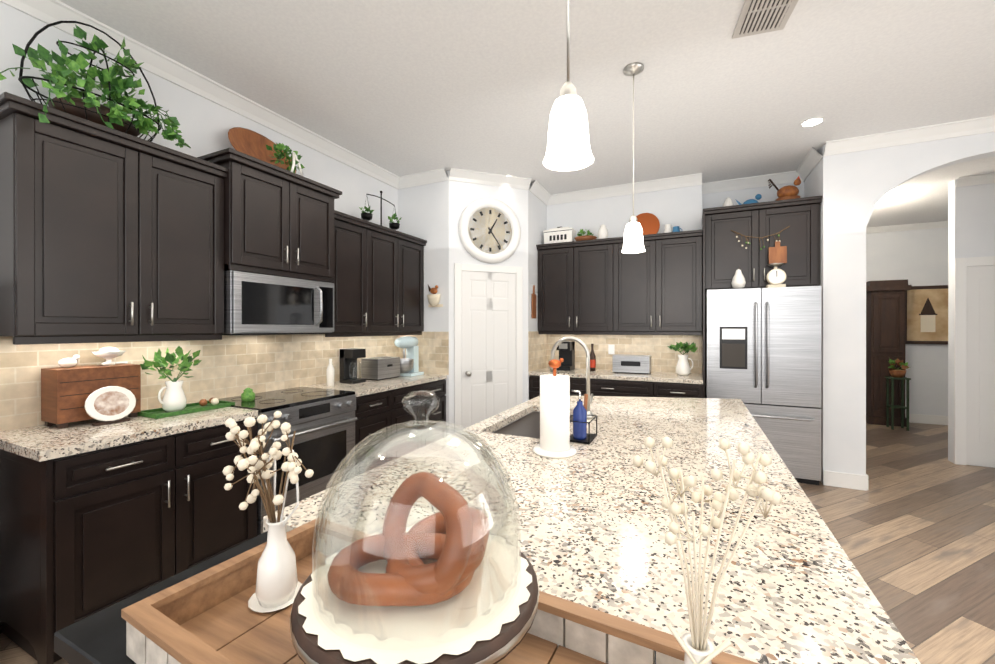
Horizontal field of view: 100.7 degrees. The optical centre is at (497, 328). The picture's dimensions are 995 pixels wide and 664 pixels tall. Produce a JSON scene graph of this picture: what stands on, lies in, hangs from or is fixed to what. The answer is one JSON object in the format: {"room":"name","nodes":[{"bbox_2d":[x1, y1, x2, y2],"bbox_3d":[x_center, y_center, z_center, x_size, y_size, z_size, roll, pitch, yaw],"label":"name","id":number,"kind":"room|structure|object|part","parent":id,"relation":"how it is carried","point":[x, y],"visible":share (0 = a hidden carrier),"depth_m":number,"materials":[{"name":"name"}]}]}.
{"room":"kitchen","nodes":[
{"label":"kitchen","id":0,"kind":"room"},
{"bbox_2d":[0,422,994,663],"bbox_3d":[1.931,1.431,2.350,7.800,0.060,11.300,0,0,25],"label":"floor","id":1,"kind":"structure","parent":0,"point":[912,528],"depth_m":2.75,"materials":[{"name":"brown wood"}]},
{"bbox_2d":[0,414,257,663],"bbox_3d":[-1.894,0.962,2.180,0.628,0.880,0.880,0,0,25],"label":"base cabinet","id":2,"kind":"object","parent":1,"relation":"on","point":[94,519],"depth_m":1.84,"materials":[{"name":"black wood"}]},
{"bbox_2d":[0,402,257,461],"bbox_3d":[-1.896,0.502,2.166,0.635,0.040,0.903,0,0,25],"label":"countertop","id":3,"kind":"structure","parent":2,"relation":"on","point":[37,443],"depth_m":1.94,"materials":[{"name":"beige stone"}]},
{"bbox_2d":[41,363,140,428],"bbox_3d":[-2.115,0.338,2.156,0.182,0.285,0.330,0,0,25],"label":"box","id":4,"kind":"object","parent":3,"relation":"on","point":[66,393],"visible":0.79,"depth_m":2.04,"materials":[{"name":"brown wood"}]},
{"bbox_2d":[58,355,79,367],"bbox_3d":[-2.160,0.163,2.076,0.048,0.064,0.079,0,0,10],"label":"bird figurine","id":5,"kind":"object","parent":4,"relation":"on","point":[66,362],"depth_m":2.06,"materials":[{"name":"white ceramic"}]},
{"bbox_2d":[91,347,125,365],"bbox_3d":[-2.092,0.146,2.217,0.138,0.098,0.138,0,0,13],"label":"bowl","id":6,"kind":"object","parent":4,"relation":"on","point":[108,354],"depth_m":2.19,"materials":[{"name":"white ceramic"}]},
{"bbox_2d":[85,386,135,425],"bbox_3d":[-1.973,0.387,2.106,0.047,0.188,0.207,0,0,25],"label":"plate","id":7,"kind":"object","parent":3,"relation":"on","point":[110,405],"visible":1,"depth_m":2.10,"materials":[{"name":"white ceramic"}]},
{"bbox_2d":[138,400,234,418],"bbox_3d":[-1.824,0.469,2.434,0.200,0.022,0.420,0,0,25],"label":"table runner","id":8,"kind":"object","parent":3,"relation":"on","point":[157,413],"visible":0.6,"depth_m":2.37,"materials":[{"name":"green fabric"}]},
{"bbox_2d":[140,346,201,411],"bbox_3d":[-1.873,0.283,2.374,0.230,0.376,0.293,0,0,25],"label":"plant","id":9,"kind":"object","parent":8,"relation":"on","point":[174,399],"visible":1,"depth_m":2.35,"materials":[{"name":"green plant"}]},
{"bbox_2d":[199,397,218,405],"bbox_3d":[-1.765,0.447,2.522,0.101,0.044,0.043,0,0,-35],"label":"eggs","id":10,"kind":"object","parent":8,"relation":"on","point":[212,400],"visible":0.98,"depth_m":2.50,"materials":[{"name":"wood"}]},
{"bbox_2d":[241,388,254,400],"bbox_3d":[-1.651,0.435,2.728,0.080,0.090,0.078,0,0,25],"label":"jar","id":11,"kind":"object","parent":3,"relation":"on","point":[247,394],"visible":0.96,"depth_m":2.70,"materials":[{"name":"green glass"}]},
{"bbox_2d":[208,387,356,535],"bbox_3d":[-1.475,0.936,2.889,0.652,0.929,0.752,0,0,25],"label":"range","id":12,"kind":"object","parent":1,"relation":"on","point":[321,422],"visible":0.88,"depth_m":2.78,"materials":[{"name":"silver metal"}]},
{"bbox_2d":[54,531,655,663],"bbox_3d":[-0.086,0.951,0.591,1.240,0.906,0.394,0,0,25],"label":"console table","id":13,"kind":"object","parent":1,"relation":"on","point":[98,637],"visible":0.15,"depth_m":0.68,"materials":[{"name":"wood"}]},
{"bbox_2d":[121,518,758,663],"bbox_3d":[-0.029,0.425,0.526,1.048,0.143,0.348,0,0,29],"label":"wood tray","id":14,"kind":"object","parent":13,"relation":"on","point":[209,616],"visible":0.48,"depth_m":0.63,"materials":[{"name":"brown wood"}]},
{"bbox_2d":[222,411,313,612],"bbox_3d":[-0.419,0.317,0.730,0.211,0.332,0.128,0,0,25],"label":"vase","id":15,"kind":"object","parent":14,"relation":"on","point":[278,584],"visible":1,"depth_m":0.72,"materials":[{"name":"white ceramic"}]},
{"bbox_2d":[290,472,538,663],"bbox_3d":[-0.109,0.351,0.587,0.335,0.264,0.335,0,0,25],"label":"cake stand","id":16,"kind":"object","parent":14,"relation":"on","point":[500,637],"depth_m":0.51,"materials":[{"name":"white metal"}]},
{"bbox_3d":[-0.111,0.285,0.597,0.206,0.133,0.229,0,0,25],"label":"wood chain links","id":17,"kind":"part","parent":16,"relation":"part of","materials":[{"name":"brown wood"}]},
{"bbox_2d":[312,390,520,652],"bbox_3d":[-0.109,0.219,0.587,0.284,0.263,0.284,0,0,25],"label":"glass dome","id":18,"kind":"object","parent":16,"relation":"on","point":[380,456],"visible":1,"depth_m":0.52,"materials":[{"name":"clear glass"}]},
{"bbox_2d":[633,436,781,663],"bbox_3d":[0.230,0.301,0.466,0.141,0.364,0.131,0,0,25],"label":"flower vase","id":19,"kind":"object","parent":14,"relation":"on","point":[697,645],"visible":1,"depth_m":0.46,"materials":[{"name":"white ceramic"}]},
{"bbox_2d":[355,390,391,474],"bbox_3d":[-1.287,0.959,3.462,0.628,0.880,0.437,0,0,25],"label":"base cabinet","id":20,"kind":"object","parent":1,"relation":"on","point":[373,412],"depth_m":3.33,"materials":[{"name":"black wood"}]},
{"bbox_2d":[301,374,446,393],"bbox_3d":[-1.097,0.499,3.854,0.635,0.040,1.305,0,0,25],"label":"countertop","id":21,"kind":"structure","parent":20,"relation":"on","point":[366,387],"depth_m":3.56,"materials":[{"name":"beige stone"}]},
{"bbox_2d":[326,359,334,386],"bbox_3d":[-1.398,0.363,3.449,0.064,0.230,0.062,0,0,25],"label":"bottle","id":22,"kind":"object","parent":21,"relation":"on","point":[330,372],"visible":1,"depth_m":3.42,"materials":[{"name":"white ceramic"}]},
{"bbox_2d":[340,348,365,383],"bbox_3d":[-1.294,0.328,3.687,0.165,0.300,0.160,0,0,25],"label":"coffee maker","id":23,"kind":"object","parent":21,"relation":"on","point":[348,365],"visible":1,"depth_m":3.64,"materials":[{"name":"black plastic"}]},
{"bbox_2d":[361,356,399,380],"bbox_3d":[-1.118,0.377,3.980,0.212,0.202,0.320,0,0,25],"label":"toaster","id":24,"kind":"object","parent":21,"relation":"on","point":[379,368],"visible":0.94,"depth_m":3.87,"materials":[{"name":"wood"}]},
{"bbox_2d":[395,336,423,376],"bbox_3d":[-0.934,0.275,4.242,0.220,0.405,0.310,0,0,25],"label":"stand mixer","id":25,"kind":"object","parent":21,"relation":"on","point":[409,365],"visible":0.9,"depth_m":4.20,"materials":[{"name":"teal metal"}]},
{"bbox_2d":[392,382,423,459],"bbox_3d":[-1.100,0.959,3.857,0.628,0.880,0.436,0,0,25],"label":"base cabinet","id":26,"kind":"object","parent":1,"relation":"on","point":[399,415],"depth_m":3.73,"materials":[{"name":"black"}]},
{"bbox_2d":[424,378,446,445],"bbox_3d":[-0.914,0.958,4.250,0.628,0.880,0.434,0,0,25],"label":"base cabinet","id":27,"kind":"object","parent":1,"relation":"on","point":[437,386],"depth_m":4.14,"materials":[{"name":"black"}]},
{"bbox_2d":[529,375,572,399],"bbox_3d":[0.708,0.957,4.792,0.492,0.880,0.628,0,0,25],"label":"base cabinet","id":28,"kind":"object","parent":1,"relation":"on","point":[534,380],"depth_m":4.58,"materials":[{"name":"black wood"}]},
{"bbox_2d":[263,396,920,663],"bbox_3d":[0.526,0.942,1.952,1.320,0.920,2.579,0,0,25],"label":"kitchen island","id":29,"kind":"object","parent":1,"relation":"on","point":[595,521],"visible":0.44,"depth_m":1.00,"materials":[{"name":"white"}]},
{"bbox_2d":[532,358,576,457],"bbox_3d":[0.225,0.297,1.619,0.176,0.369,0.176,0,0,25],"label":"paper towel holder","id":30,"kind":"object","parent":29,"relation":"on","point":[554,415],"visible":1,"depth_m":1.57,"materials":[{"name":"white paper"}]},
{"bbox_2d":[550,336,592,418],"bbox_3d":[0.421,0.260,2.298,0.243,0.440,0.133,0,0,25],"label":"faucet","id":31,"kind":"object","parent":29,"relation":"on","point":[581,343],"visible":0.92,"depth_m":2.22,"materials":[{"name":"silver metal"}]},
{"bbox_2d":[570,390,596,443],"bbox_3d":[0.368,0.372,1.806,0.106,0.215,0.155,0,0,25],"label":"soap caddy","id":32,"kind":"object","parent":29,"relation":"on","point":[581,432],"visible":0.94,"depth_m":1.76,"materials":[{"name":"black metal"}]},
{"bbox_2d":[573,375,660,396],"bbox_3d":[1.273,0.958,4.525,0.991,0.880,0.628,0,0,25],"label":"base cabinet","id":33,"kind":"object","parent":1,"relation":"on","point":[604,382],"depth_m":4.20,"materials":[{"name":"black wood"}]},
{"bbox_2d":[529,367,702,382],"bbox_3d":[1.273,0.498,4.520,1.745,0.040,0.635,0,0,25],"label":"countertop","id":34,"kind":"structure","parent":33,"relation":"on","point":[673,377],"depth_m":4.30,"materials":[{"name":"beige stone"}]},
{"bbox_2d":[557,341,574,370],"bbox_3d":[0.797,0.311,4.814,0.160,0.330,0.213,0,0,25],"label":"pod coffee maker","id":35,"kind":"object","parent":34,"relation":"on","point":[566,349],"visible":0.83,"depth_m":4.78,"materials":[{"name":"black plastic"}]},
{"bbox_2d":[590,344,595,370],"bbox_3d":[1.080,0.321,4.688,0.076,0.310,0.074,0,0,25],"label":"bottle","id":36,"kind":"object","parent":34,"relation":"on","point":[592,361],"visible":0.85,"depth_m":4.66,"materials":[{"name":"brown glass"}]},
{"bbox_2d":[612,354,650,373],"bbox_3d":[1.472,0.382,4.511,0.380,0.190,0.223,0,0,25],"label":"bin","id":37,"kind":"object","parent":34,"relation":"on","point":[633,364],"visible":1,"depth_m":4.42,"materials":[{"name":"metal"}]},
{"bbox_2d":[667,341,696,375],"bbox_3d":[1.921,0.301,4.283,0.296,0.352,0.218,0,0,25],"label":"plant","id":38,"kind":"object","parent":34,"relation":"on","point":[683,368],"visible":1,"depth_m":4.23,"materials":[{"name":"green plant"}]},
{"bbox_2d":[661,375,702,397],"bbox_3d":[1.840,0.958,4.256,0.495,0.880,0.628,0,0,25],"label":"base cabinet","id":39,"kind":"object","parent":1,"relation":"on","point":[673,390],"depth_m":3.95,"materials":[{"name":"black wood"}]},
{"bbox_2d":[702,196,821,397],"bbox_3d":[2.620,0.096,4.189,0.968,2.605,0.778,0,0,25],"label":"tall cabinet","id":40,"kind":"object","parent":1,"relation":"on","point":[725,254],"visible":0.88,"depth_m":3.96,"materials":[{"name":"black wood"}]},
{"bbox_2d":[723,197,733,205],"bbox_3d":[2.438,-1.298,4.352,0.104,0.180,0.104,0,0,25],"label":"jar","id":41,"kind":"object","parent":40,"relation":"on","point":[728,201],"visible":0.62,"depth_m":4.32,"materials":[{"name":"white ceramic"}]},
{"bbox_2d":[735,194,761,204],"bbox_3d":[2.601,-1.298,4.275,0.240,0.180,0.120,0,0,25],"label":"bird","id":42,"kind":"object","parent":40,"relation":"on","point":[757,197],"visible":0.54,"depth_m":4.23},
{"bbox_2d":[731,226,789,249],"bbox_3d":[2.511,-0.866,3.946,0.484,0.218,0.016,0,0,25],"label":"garland","id":43,"kind":"object","parent":40,"relation":"hanging from","point":[747,242],"visible":0.79,"depth_m":3.96,"materials":[{"name":"brown"}]},
{"bbox_2d":[768,176,800,200],"bbox_3d":[2.883,-1.370,4.141,0.279,0.324,0.210,0,0,25],"label":"basket","id":44,"kind":"object","parent":40,"relation":"on","point":[788,192],"visible":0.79,"depth_m":4.08,"materials":[{"name":"brown wood"}]},
{"bbox_2d":[705,286,820,484],"bbox_3d":[2.595,0.508,4.136,0.900,1.780,0.842,0,0,25],"label":"refrigerator","id":45,"kind":"object","parent":1,"relation":"on","point":[763,354],"visible":0.9,"depth_m":3.77,"materials":[{"name":"grey metal"}]},
{"bbox_2d":[731,266,745,288],"bbox_3d":[2.326,-0.495,3.975,0.124,0.226,0.124,0,0,25],"label":"pear","id":46,"kind":"object","parent":45,"relation":"on","point":[738,281],"visible":0.96,"depth_m":3.94,"materials":[{"name":"white ceramic"}]},
{"bbox_2d":[766,241,786,287],"bbox_3d":[2.604,-0.602,3.843,0.165,0.440,0.129,0,0,25],"label":"scale","id":47,"kind":"object","parent":45,"relation":"on","point":[775,277],"visible":0.92,"depth_m":3.83,"materials":[{"name":"beige"}]},
{"bbox_2d":[866,279,911,426],"bbox_3d":[5.731,0.345,6.121,0.480,2.100,0.420,0,0,25],"label":"tall cabinet","id":48,"kind":"object","parent":1,"relation":"on","point":[885,319],"visible":0.77,"depth_m":5.97,"materials":[{"name":"brown wood"}]},
{"bbox_2d":[885,358,910,430],"bbox_3d":[5.601,0.898,5.758,0.263,0.994,0.295,0,0,25],"label":"plant stand","id":49,"kind":"object","parent":1,"relation":"on","point":[898,374],"visible":1,"depth_m":5.73,"materials":[{"name":"grey"}]},
{"bbox_2d":[0,2,994,483],"bbox_3d":[1.900,-0.124,2.224,7.750,3.050,11.050,0,0,25],"label":"wall","id":50,"kind":"structure","parent":0,"point":[852,188],"depth_m":4.03,"materials":[{"name":"paint"}]},
{"bbox_2d":[0,100,227,339],"bbox_3d":[-2.026,-0.464,2.224,0.348,0.990,0.870,0,0,25],"label":"upper cabinet","id":51,"kind":"object","parent":50,"relation":"attached to","point":[107,234],"depth_m":2.01,"materials":[{"name":"black wood"}]},
{"bbox_2d":[0,21,190,147],"bbox_3d":[-1.998,-1.211,2.081,0.497,0.672,0.768,0,0,25],"label":"ivy plant","id":52,"kind":"object","parent":51,"relation":"on","point":[112,113],"visible":0.94,"depth_m":2.04,"materials":[{"name":"green plant"}]},
{"bbox_2d":[0,334,399,430],"bbox_3d":[-1.730,0.255,3.241,0.015,0.450,2.959,0,0,25],"label":"backsplash","id":53,"kind":"structure","parent":50,"relation":"attached to","point":[230,366],"depth_m":2.77,"materials":[{"name":"beige tile"}]},
{"bbox_2d":[200,152,335,279],"bbox_3d":[-1.637,-0.730,2.964,0.418,0.660,0.800,0,0,25],"label":"upper cabinet","id":54,"kind":"object","parent":50,"relation":"attached to","point":[276,223],"depth_m":2.77,"materials":[{"name":"black wood"}]},
{"bbox_2d":[228,127,304,176],"bbox_3d":[-1.631,-1.276,2.959,0.328,0.336,0.513,0,0,25],"label":"dough bowl","id":55,"kind":"object","parent":54,"relation":"on","point":[254,144],"visible":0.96,"depth_m":2.97,"materials":[{"name":"brown wood"}]},
{"bbox_2d":[222,270,333,334],"bbox_3d":[-1.608,-0.162,2.950,0.484,0.400,0.790,0,0,25],"label":"microwave","id":56,"kind":"object","parent":54,"relation":"attached to","point":[258,304],"visible":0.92,"depth_m":2.77,"materials":[{"name":"metal"}]},
{"bbox_2d":[313,212,375,335],"bbox_3d":[-1.393,-0.446,3.561,0.348,0.950,0.487,0,0,25],"label":"upper cabinet","id":57,"kind":"object","parent":50,"relation":"attached to","point":[355,282],"depth_m":3.52,"materials":[{"name":"black wood"}]},
{"bbox_2d":[376,228,423,331],"bbox_3d":[-1.143,-0.447,4.089,0.348,0.950,0.916,0,0,25],"label":"upper cabinet","id":58,"kind":"object","parent":50,"relation":"attached to","point":[399,259],"depth_m":4.05,"materials":[{"name":"black wood"}]},
{"bbox_2d":[359,191,401,229],"bbox_3d":[-1.157,-1.160,4.078,0.137,0.424,0.569,0,0,25],"label":"balance scale","id":59,"kind":"object","parent":58,"relation":"on","point":[366,216],"visible":0.96,"depth_m":4.08,"materials":[{"name":"black metal"}]},
{"bbox_2d":[400,332,448,374],"bbox_3d":[-0.795,0.253,4.430,0.629,0.450,0.010,0,0,25],"label":"backsplash","id":60,"kind":"structure","parent":50,"relation":"attached to","point":[433,346],"depth_m":4.37,"materials":[{"name":"beige tile"}]},
{"bbox_2d":[427,285,442,306],"bbox_3d":[-0.670,-0.357,4.332,0.180,0.250,0.072,0,0,25],"label":"pocket","id":61,"kind":"object","parent":50,"relation":"attached to","point":[433,299],"visible":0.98,"depth_m":4.31,"materials":[{"name":"beige ceramic"}]},
{"bbox_2d":[454,263,522,432],"bbox_3d":[-0.088,0.355,4.439,0.770,2.085,0.018,0,0,-20],"label":"door","id":62,"kind":"structure","parent":50,"relation":"attached to","point":[488,329],"depth_m":4.43,"materials":[{"name":"white wood"}]},
{"bbox_2d":[458,198,520,262],"bbox_3d":[-0.071,-1.057,4.420,0.700,0.700,0.058,0,0,-20],"label":"wall clock","id":63,"kind":"object","parent":50,"relation":"attached to","point":[489,229],"visible":0.96,"depth_m":4.42,"materials":[{"name":"white"}]},
{"bbox_2d":[0,0,994,490],"bbox_3d":[1.868,-0.123,2.156,7.450,3.048,10.900,0,0,25],"label":"trim","id":64,"kind":"structure","parent":50,"relation":"attached to","point":[158,64],"depth_m":3.57,"materials":[{"name":"white"}]},
{"bbox_2d":[531,285,535,317],"bbox_3d":[0.418,-0.313,4.735,0.018,0.380,0.120,0,0,25],"label":"paddle","id":65,"kind":"object","parent":50,"relation":"attached to","point":[533,305],"visible":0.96,"depth_m":4.70,"materials":[{"name":"brown wood"}]},
{"bbox_2d":[528,331,547,371],"bbox_3d":[0.478,0.252,4.873,0.010,0.450,0.600,0,0,25],"label":"backsplash","id":66,"kind":"structure","parent":50,"relation":"attached to","point":[537,343],"depth_m":4.85,"materials":[{"name":"beige tile"}]},
{"bbox_2d":[536,230,702,334],"bbox_3d":[1.325,-0.463,4.630,1.745,1.050,0.388,0,0,25],"label":"upper cabinet","id":67,"kind":"object","parent":50,"relation":"attached to","point":[605,286],"visible":1,"depth_m":4.45,"materials":[{"name":"black wood"}]},
{"bbox_2d":[543,227,575,243],"bbox_3d":[0.748,-1.107,4.942,0.350,0.235,0.190,0,0,25],"label":"bread box","id":68,"kind":"object","parent":67,"relation":"on","point":[560,234],"visible":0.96,"depth_m":4.86,"materials":[{"name":"white metal"}]},
{"bbox_2d":[574,229,596,240],"bbox_3d":[1.028,-1.091,4.809,0.260,0.204,0.256,0,0,25],"label":"bowl","id":69,"kind":"object","parent":67,"relation":"on","point":[588,236],"visible":0.79,"depth_m":4.74,"materials":[{"name":"brown wood"}]},
{"bbox_2d":[598,224,607,238],"bbox_3d":[1.209,-1.096,4.724,0.120,0.215,0.120,0,0,25],"label":"jar","id":70,"kind":"object","parent":67,"relation":"on","point":[602,232],"visible":0.77,"depth_m":4.68,"materials":[{"name":"white ceramic"}]},
{"bbox_2d":[636,213,659,234],"bbox_3d":[1.652,-1.151,4.630,0.320,0.319,0.075,0,0,25],"label":"round board","id":71,"kind":"object","parent":67,"relation":"on","point":[649,223],"visible":0.46,"depth_m":4.61,"materials":[{"name":"orange wood"}]},
{"bbox_2d":[664,224,681,232],"bbox_3d":[1.879,-1.053,4.407,0.187,0.130,0.082,0,0,25],"label":"pitchers","id":72,"kind":"object","parent":67,"relation":"on","point":[668,229],"visible":0.71,"depth_m":4.39,"materials":[{"name":"white ceramic"}]},
{"bbox_2d":[548,334,701,372],"bbox_3d":[1.405,0.252,4.801,1.748,0.450,0.015,0,0,25],"label":"backsplash","id":73,"kind":"structure","parent":50,"relation":"attached to","point":[663,359],"depth_m":4.71,"materials":[{"name":"beige tile"}]},
{"bbox_2d":[905,285,947,344],"bbox_3d":[6.321,-0.205,6.057,0.560,0.860,0.035,0,0,25],"label":"picture frame","id":74,"kind":"object","parent":50,"relation":"attached to","point":[926,314],"visible":0.69,"depth_m":6.04,"materials":[{"name":"beige paper"}]},
{"bbox_2d":[954,256,994,466],"bbox_3d":[5.186,0.333,4.059,0.990,2.130,0.020,0,0,25],"label":"door frame","id":75,"kind":"structure","parent":50,"relation":"attached to","point":[974,364],"depth_m":4.21,"materials":[{"name":"white wood"}]},
{"bbox_2d":[59,0,994,227],"bbox_3d":[1.931,-1.649,2.345,7.800,0.200,11.300,0,0,25],"label":"ceiling","id":76,"kind":"structure","parent":0,"point":[399,88],"depth_m":2.68,"materials":[{"name":"paint"}]},
{"bbox_2d":[543,0,593,170],"bbox_3d":[0.207,-1.068,1.204,0.148,1.156,0.148,0,0,25],"label":"pendant light","id":77,"kind":"object","parent":76,"relation":"hanging from","point":[568,147],"visible":1,"depth_m":1.17,"materials":[{"name":"white glass"}]},
{"bbox_2d":[621,62,645,252],"bbox_3d":[0.861,-1.070,2.610,0.148,1.156,0.148,0,0,25],"label":"pendant light","id":78,"kind":"object","parent":76,"relation":"hanging from","point":[633,239],"visible":1,"depth_m":2.58,"materials":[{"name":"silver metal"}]},
{"bbox_2d":[732,0,797,38],"bbox_3d":[1.382,-1.638,2.096,0.250,0.018,0.400,0,0,17],"label":"ceiling vent","id":79,"kind":"object","parent":76,"relation":"in","point":[759,16],"visible":1,"depth_m":2.15,"materials":[{"name":"grey metal"}]},
{"bbox_2d":[799,116,825,127],"bbox_3d":[2.506,-1.646,3.279,0.169,0.006,0.169,0,0,19],"label":"recessed light","id":80,"kind":"object","parent":76,"relation":"in","point":[812,121],"depth_m":3.27,"materials":[{"name":"white"}]},
{"bbox_2d":[875,190,898,205],"bbox_3d":[4.407,-1.500,4.769,0.340,0.104,0.340,0,0,25],"label":"hall ceiling light","id":81,"kind":"object","parent":76,"relation":"attached to","point":[891,195],"visible":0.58,"depth_m":4.64,"materials":[{"name":"white glass"}]}
]}

